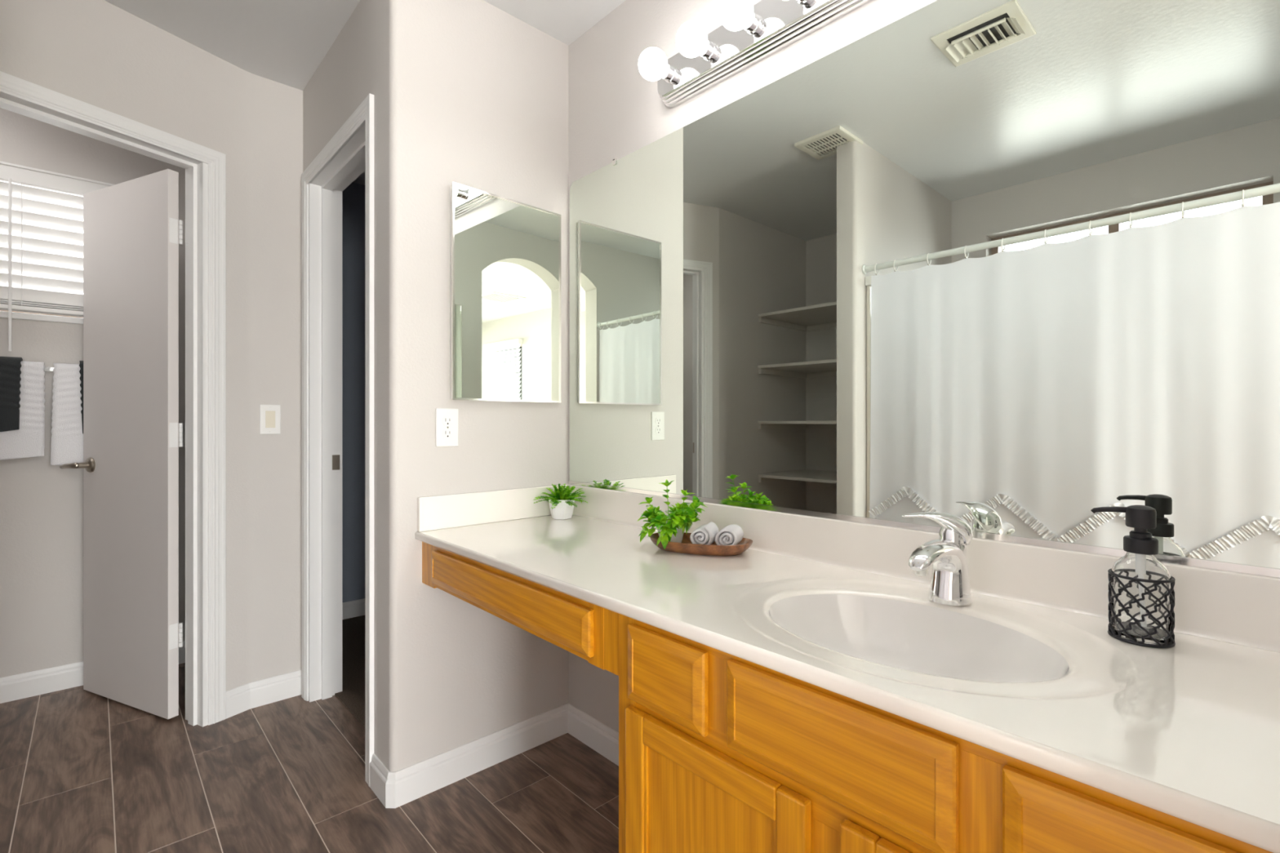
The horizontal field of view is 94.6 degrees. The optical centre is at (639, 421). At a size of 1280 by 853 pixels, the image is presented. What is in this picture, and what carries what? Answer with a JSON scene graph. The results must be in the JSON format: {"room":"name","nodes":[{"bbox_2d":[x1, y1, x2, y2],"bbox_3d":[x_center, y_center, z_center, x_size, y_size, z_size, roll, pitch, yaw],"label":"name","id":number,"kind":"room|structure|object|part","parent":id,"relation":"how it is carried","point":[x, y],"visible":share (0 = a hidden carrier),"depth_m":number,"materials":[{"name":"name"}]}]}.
{"room":"bathroom","nodes":[
{"label":"bathroom","id":0,"kind":"room"},
{"bbox_2d":[0,107,185,677],"bbox_3d":[-2.631,-0.120,2.279,1.750,2.439,0.130,0,0,-43],"label":"wall","id":1,"kind":"structure","parent":0,"point":[42,503],"depth_m":2.40,"materials":[{"name":"grey paint"}]},
{"bbox_2d":[0,310,83,324],"bbox_3d":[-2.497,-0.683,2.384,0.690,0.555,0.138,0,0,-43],"label":"window sill","id":2,"kind":"structure","parent":1,"relation":"in","point":[3,313],"depth_m":2.38,"materials":[{"name":"white wood"}]},
{"bbox_2d":[44,366,53,371],"bbox_3d":[-2.372,-0.208,2.375,0.702,0.028,0.079,0,0,-43],"label":"towel bar","id":3,"kind":"object","parent":1,"relation":"attached to","point":[46,368],"visible":0.06,"depth_m":2.35,"materials":[{"name":"silver metal"}]},
{"bbox_2d":[0,360,44,460],"bbox_3d":[-2.465,-0.043,2.250,0.279,0.385,0.035,0,0,-43],"label":"towel","id":4,"kind":"object","parent":3,"relation":"hanging from","point":[28,441],"visible":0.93,"depth_m":2.31,"materials":[{"name":"white fabric"}]},
{"bbox_2d":[0,355,22,431],"bbox_3d":[-2.465,-0.103,2.249,0.156,0.294,0.061,0,0,-43],"label":"towel","id":5,"kind":"object","parent":4,"relation":"on","point":[10,366],"visible":1,"depth_m":2.26,"materials":[{"name":"grey fabric"}]},
{"bbox_2d":[50,363,83,465],"bbox_3d":[-2.245,-0.029,2.452,0.288,0.411,0.035,0,0,-43],"label":"towel","id":6,"kind":"object","parent":3,"relation":"hanging from","point":[67,437],"visible":0.34,"depth_m":2.38,"materials":[{"name":"white fabric"}]},
{"bbox_2d":[79,360,83,433],"bbox_3d":[-2.244,-0.098,2.454,0.127,0.301,0.061,0,0,-43],"label":"towel","id":7,"kind":"object","parent":3,"relation":"hanging from","point":[81,365],"visible":0.13,"depth_m":2.40,"materials":[{"name":"grey fabric"}]},
{"bbox_2d":[0,160,114,351],"bbox_3d":[-2.433,-0.634,2.315,0.690,0.728,0.082,0,0,-43],"label":"window blind","id":8,"kind":"object","parent":1,"relation":"attached to","point":[42,211],"visible":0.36,"depth_m":2.36,"materials":[{"name":"white plastic"}]},
{"bbox_3d":[-2.418,-0.690,2.309,0.002,0.480,0.002,0,0,-43],"label":"ladder cord","id":9,"kind":"part","parent":8,"relation":"part of","materials":[{"name":"white fabric"}]},
{"bbox_3d":[-2.439,-0.455,2.322,0.670,0.040,0.052,0,0,-43],"label":"rail","id":10,"kind":"part","parent":8,"relation":"part of","materials":[{"name":"white plastic"}]},
{"bbox_2d":[0,640,185,703],"bbox_3d":[-2.245,1.052,1.935,1.650,0.096,0.898,0,0,-43],"label":"baseboard","id":11,"kind":"structure","parent":1,"relation":"attached to","point":[22,686],"depth_m":2.38,"materials":[{"name":"white paint"}]},
{"bbox_2d":[0,0,207,146],"bbox_3d":[-2.131,-0.120,1.419,0.266,2.439,1.828,0,0,39],"label":"wall","id":12,"kind":"structure","parent":0,"point":[98,53],"depth_m":1.89,"materials":[{"name":"grey paint"}]},
{"bbox_2d":[0,71,226,727],"bbox_3d":[-1.762,0.056,1.878,0.131,2.087,0.754,0,0,28],"label":"trim","id":13,"kind":"structure","parent":12,"relation":"attached to","point":[205,167],"depth_m":2.14,"materials":[{"name":"white paint"}]},
{"bbox_2d":[207,52,309,691],"bbox_3d":[-1.710,-0.120,2.585,0.474,2.439,0.936,0,0,-43],"label":"wall","id":14,"kind":"structure","parent":0,"point":[260,124],"depth_m":2.29,"materials":[{"name":"grey paint"}]},
{"bbox_2d":[59,168,187,719],"bbox_3d":[-1.972,0.083,2.307,0.701,2.010,0.137,0,0,18],"label":"door","id":15,"kind":"structure","parent":14,"relation":"in","point":[133,228],"depth_m":2.25,"materials":[{"name":"white paint"}]},
{"bbox_3d":[-2.268,0.176,2.346,0.115,0.027,0.029,0,0,16],"label":"lever","id":16,"kind":"part","parent":15,"relation":"part of","materials":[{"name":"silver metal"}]},
{"bbox_3d":[-2.211,0.175,2.349,0.062,0.062,0.045,0,0,24],"label":"handle","id":17,"kind":"part","parent":15,"relation":"part of","materials":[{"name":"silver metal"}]},
{"bbox_2d":[226,669,301,719],"bbox_3d":[-1.456,1.052,2.292,0.033,0.096,0.269,0,0,41],"label":"baseboard","id":18,"kind":"structure","parent":14,"relation":"attached to","point":[241,699],"depth_m":2.29,"materials":[{"name":"white paint"}]},
{"bbox_2d":[259,404,280,434],"bbox_3d":[-1.447,-0.008,2.310,0.070,0.115,0.007,0,0,-43],"label":"light switch","id":19,"kind":"object","parent":14,"relation":"attached to","point":[269,415],"visible":1,"depth_m":2.31,"materials":[{"name":"white plastic"}]},
{"bbox_2d":[0,615,618,852],"bbox_3d":[-0.922,1.122,1.426,3.700,0.056,3.987,0,0,-43],"label":"floor","id":20,"kind":"structure","parent":0,"point":[82,771],"depth_m":1.77,"materials":[{"name":"brown wood"}]},
{"bbox_2d":[618,613,1271,852],"bbox_3d":[0.482,0.724,0.892,0.534,0.752,0.998,0,0,-43],"label":"vanity cabinet","id":21,"kind":"object","parent":20,"relation":"on","point":[720,752],"visible":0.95,"depth_m":0.79,"materials":[{"name":"brown wood"}]},
{"bbox_3d":[0.041,0.428,0.990,0.018,0.131,0.180,0,0,-43],"label":"drawer","id":22,"kind":"part","parent":21,"relation":"part of","materials":[{"name":"brown wood"}]},
{"bbox_3d":[0.104,0.749,0.926,0.005,0.392,0.278,0,0,-43],"label":"door","id":23,"kind":"part","parent":21,"relation":"part of","materials":[{"name":"brown wood"}]},
{"bbox_3d":[0.102,0.533,0.924,0.017,0.047,0.270,0,0,-43],"label":"door rail","id":24,"kind":"part","parent":21,"relation":"part of","materials":[{"name":"brown wood"}]},
{"bbox_3d":[0.264,0.507,0.776,0.018,0.055,0.780,0,0,-43],"label":"rail","id":25,"kind":"part","parent":21,"relation":"part of","materials":[{"name":"brown wood"}]},
{"bbox_2d":[414,484,1279,852],"bbox_3d":[0.184,0.350,1.223,0.551,0.256,1.888,0,0,-43],"label":"countertop","id":26,"kind":"structure","parent":21,"relation":"on","point":[1031,671],"depth_m":0.95,"materials":[{"name":"stone"}]},
{"bbox_2d":[422,542,618,675],"bbox_3d":[-0.162,0.412,1.584,0.528,0.128,0.888,0,0,-43],"label":"drawer unit","id":27,"kind":"object","parent":26,"relation":"attached to","point":[588,631],"visible":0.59,"depth_m":1.28,"materials":[{"name":"brown wood"}]},
{"bbox_3d":[-0.337,0.457,1.426,0.018,0.025,0.714,0,0,-43],"label":"rail","id":28,"kind":"part","parent":27,"relation":"part of","materials":[{"name":"brown wood"}]},
{"bbox_3d":[-0.337,0.361,1.426,0.018,0.026,0.714,0,0,-43],"label":"rail","id":29,"kind":"part","parent":27,"relation":"part of","materials":[{"name":"brown wood"}]},
{"bbox_3d":[-0.340,0.409,1.401,0.018,0.090,0.722,0,0,-43],"label":"drawer","id":30,"kind":"part","parent":27,"relation":"part of","materials":[{"name":"brown wood"}]},
{"bbox_3d":[-0.048,0.410,1.114,0.017,0.124,0.044,0,0,-43],"label":"filler panel","id":31,"kind":"part","parent":27,"relation":"part of","materials":[{"name":"brown wood"}]},
{"bbox_2d":[533,484,587,519],"bbox_3d":[-0.260,0.263,1.950,0.174,0.120,0.175,0,0,-43],"label":"potted fern","id":32,"kind":"object","parent":26,"relation":"on","point":[562,504],"visible":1,"depth_m":1.94,"materials":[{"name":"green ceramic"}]},
{"bbox_2d":[548,497,574,519],"bbox_3d":[-0.260,0.289,1.965,0.088,0.066,0.086,0,0,-43],"label":"pot","id":33,"kind":"object","parent":32,"relation":"attached to","point":[562,511],"depth_m":1.93,"materials":[{"name":"white ceramic"}]},
{"bbox_2d":[649,533,752,555],"bbox_3d":[0.150,0.307,1.475,0.262,0.032,0.134,0,0,21],"label":"wooden tray","id":34,"kind":"object","parent":26,"relation":"on","point":[686,546],"visible":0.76,"depth_m":1.42,"materials":[{"name":"brown wood"}]},
{"bbox_2d":[636,479,707,549],"bbox_3d":[0.076,0.234,1.503,0.161,0.165,0.176,0,0,-43],"label":"potted plant","id":35,"kind":"object","parent":34,"relation":"on","point":[682,517],"visible":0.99,"depth_m":1.48,"materials":[{"name":"green plant"}]},
{"bbox_3d":[0.079,0.288,1.507,0.071,0.055,0.071,0,0,-43],"label":"pot","id":36,"kind":"part","parent":35,"relation":"part of","materials":[{"name":"white ceramic"}]},
{"bbox_2d":[689,521,718,545],"bbox_3d":[0.161,0.282,1.471,0.057,0.056,0.086,0,0,21],"label":"rolled towel","id":37,"kind":"object","parent":34,"relation":"on","point":[705,534],"visible":0.95,"depth_m":1.44,"materials":[{"name":"white fabric"}]},
{"bbox_2d":[715,524,743,545],"bbox_3d":[0.219,0.285,1.448,0.056,0.056,0.082,0,0,24],"label":"rolled towel","id":38,"kind":"object","parent":34,"relation":"on","point":[731,535],"visible":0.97,"depth_m":1.42,"materials":[{"name":"white fabric"}]},
{"bbox_2d":[768,594,1069,682],"bbox_3d":[0.414,0.403,0.943,0.326,0.138,0.442,0,0,-43],"label":"sink","id":39,"kind":"object","parent":26,"relation":"in","point":[926,639],"depth_m":1.05,"materials":[{"name":"white ceramic"}]},
{"bbox_2d":[902,511,973,605],"bbox_3d":[0.516,0.245,1.052,0.205,0.156,0.104,0,0,-43],"label":"faucet","id":40,"kind":"object","parent":26,"relation":"on","point":[949,583],"visible":1,"depth_m":1.04,"materials":[{"name":"silver metal"}]},
{"bbox_3d":[0.544,0.196,1.084,0.118,0.058,0.048,0,0,13],"label":"handle","id":41,"kind":"part","parent":40,"relation":"part of","materials":[{"name":"silver metal"}]},
{"bbox_2d":[1090,505,1175,648],"bbox_3d":[0.742,0.224,0.881,0.077,0.199,0.086,0,0,-17],"label":"soap dispenser","id":42,"kind":"object","parent":26,"relation":"on","point":[1141,593],"visible":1,"depth_m":0.86,"materials":[{"name":"clear glass"}]},
{"bbox_3d":[0.715,0.135,0.896,0.049,0.013,0.009,0,0,34],"label":"spout","id":43,"kind":"part","parent":42,"relation":"part of","materials":[{"name":"black plastic"}]},
{"bbox_2d":[1111,551,1172,644],"bbox_3d":[0.743,0.255,0.876,0.069,0.130,0.069,0,0,-43],"label":"bottle","id":44,"kind":"object","parent":42,"relation":"attached to","point":[1141,585],"depth_m":0.85,"materials":[{"name":"clear glass"}]},
{"bbox_3d":[0.382,0.533,0.622,0.017,0.047,0.270,0,0,-43],"label":"door rail","id":45,"kind":"part","parent":21,"relation":"part of","materials":[{"name":"brown wood"}]},
{"bbox_3d":[0.443,0.427,0.555,0.018,0.126,0.180,0,0,-43],"label":"drawer","id":46,"kind":"part","parent":21,"relation":"part of","materials":[{"name":"brown wood"}]},
{"bbox_2d":[342,182,364,602],"bbox_3d":[-0.761,-0.120,2.942,1.404,2.439,1.880,0,0,-43],"label":"wall","id":47,"kind":"structure","parent":0,"point":[353,196],"depth_m":3.31,"materials":[{"name":"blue paint"}]},
{"bbox_2d":[104,0,625,185],"bbox_3d":[0.691,-1.379,0.015,4.650,0.080,8.250,0,0,-43],"label":"ceiling","id":48,"kind":"structure","parent":0,"point":[284,42],"depth_m":1.98,"materials":[{"name":"white paint"}]},
{"bbox_2d":[309,0,568,771],"bbox_3d":[-0.779,-0.120,2.214,0.619,2.439,0.874,0,0,-43],"label":"wall","id":49,"kind":"structure","parent":0,"point":[470,93],"depth_m":1.80,"materials":[{"name":"grey paint"}]},
{"bbox_2d":[301,93,373,786],"bbox_3d":[-1.034,0.056,2.110,0.131,2.087,0.790,0,0,-43],"label":"trim","id":50,"kind":"structure","parent":49,"relation":"attached to","point":[349,153],"depth_m":2.33,"materials":[{"name":"white paint"}]},
{"bbox_3d":[-1.223,0.165,2.375,0.029,0.060,0.002,0,0,-43],"label":"strike plate","id":51,"kind":"part","parent":50,"relation":"part of","materials":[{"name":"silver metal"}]},
{"bbox_2d":[435,408,458,446],"bbox_3d":[-0.585,0.018,1.793,0.071,0.115,0.007,0,0,-43],"label":"wall outlet","id":52,"kind":"object","parent":49,"relation":"attached to","point":[446,419],"visible":1,"depth_m":1.79,"materials":[{"name":"white plastic"}]},
{"bbox_2d":[442,417,453,425],"bbox_3d":[-0.583,-0.001,1.791,0.033,0.027,0.001,0,0,-43],"label":"receptacle","id":53,"kind":"object","parent":52,"relation":"attached to","point":[446,420],"depth_m":1.79,"materials":[{"name":"grey plastic"}]},
{"bbox_2d":[442,429,453,438],"bbox_3d":[-0.583,0.037,1.791,0.033,0.027,0.001,0,0,-43],"label":"receptacle","id":54,"kind":"object","parent":52,"relation":"attached to","point":[446,433],"depth_m":1.79,"materials":[{"name":"grey plastic"}]},
{"bbox_2d":[342,598,618,808],"bbox_3d":[-0.504,1.052,2.496,1.432,0.096,2.685,0,0,-43],"label":"baseboard","id":55,"kind":"structure","parent":49,"relation":"attached to","point":[394,789],"depth_m":1.89,"materials":[{"name":"white paint"}]},
{"bbox_2d":[449,182,560,403],"bbox_3d":[-0.426,-0.393,1.925,0.403,0.656,0.028,0,0,-43],"label":"medicine cabinet","id":56,"kind":"object","parent":49,"relation":"attached to","point":[505,253],"visible":1,"depth_m":1.90,"materials":[{"name":"silver mirror"}]},
{"bbox_2d":[568,0,936,733],"bbox_3d":[0.442,-0.120,1.439,0.120,2.439,2.152,0,0,-43],"label":"wall","id":57,"kind":"structure","parent":0,"point":[615,112],"depth_m":1.86,"materials":[{"name":"grey paint"}]},
{"bbox_2d":[638,0,871,107],"bbox_3d":[0.404,-0.978,1.275,0.158,0.124,1.136,0,0,-43],"label":"vanity light","id":58,"kind":"object","parent":57,"relation":"attached to","point":[748,33],"visible":1,"depth_m":1.48,"materials":[{"name":"silver metal"}]},
{"bbox_3d":[0.037,-0.977,1.617,0.086,0.080,0.080,0,0,-43],"label":"bulb","id":59,"kind":"part","parent":58,"relation":"part of","materials":[{"name":"white glass"}]},
{"bbox_2d":[661,63,675,82],"bbox_3d":[0.076,-0.977,1.653,0.028,0.043,0.043,0,0,-43],"label":"socket","id":60,"kind":"object","parent":58,"relation":"attached to","point":[669,76],"depth_m":1.65,"materials":[{"name":"silver metal"}]},
{"bbox_3d":[0.134,-0.977,1.512,0.086,0.080,0.080,0,0,-43],"label":"bulb","id":61,"kind":"part","parent":58,"relation":"part of","materials":[{"name":"white glass"}]},
{"bbox_2d":[698,38,715,59],"bbox_3d":[0.173,-0.977,1.549,0.028,0.043,0.043,0,0,-43],"label":"socket","id":62,"kind":"object","parent":58,"relation":"attached to","point":[709,51],"depth_m":1.54,"materials":[{"name":"silver metal"}]},
{"bbox_3d":[0.231,-0.977,1.407,0.086,0.080,0.080,0,0,-43],"label":"bulb","id":63,"kind":"part","parent":58,"relation":"part of","materials":[{"name":"white glass"}]},
{"bbox_2d":[743,11,760,34],"bbox_3d":[0.271,-0.977,1.444,0.028,0.043,0.043,0,0,-43],"label":"socket","id":64,"kind":"object","parent":58,"relation":"attached to","point":[753,27],"depth_m":1.44,"materials":[{"name":"silver metal"}]},
{"bbox_2d":[796,0,808,4],"bbox_3d":[0.367,-0.977,1.339,0.028,0.043,0.043,0,0,-43],"label":"socket","id":65,"kind":"object","parent":58,"relation":"attached to","point":[798,2],"depth_m":1.35,"materials":[{"name":"silver metal"}]},
{"bbox_2d":[565,484,1279,652],"bbox_3d":[0.377,0.273,1.401,0.026,0.100,1.888,0,0,-43],"label":"backsplash","id":66,"kind":"structure","parent":57,"relation":"attached to","point":[1243,609],"depth_m":1.08,"materials":[{"name":"stone"}]},
{"bbox_2d":[568,0,1279,577],"bbox_3d":[0.387,-0.314,1.403,0.009,1.071,1.872,0,0,-43],"label":"vanity mirror","id":67,"kind":"object","parent":57,"relation":"attached to","point":[1010,269],"visible":1,"depth_m":1.13,"materials":[{"name":"silver mirror"}]}
]}

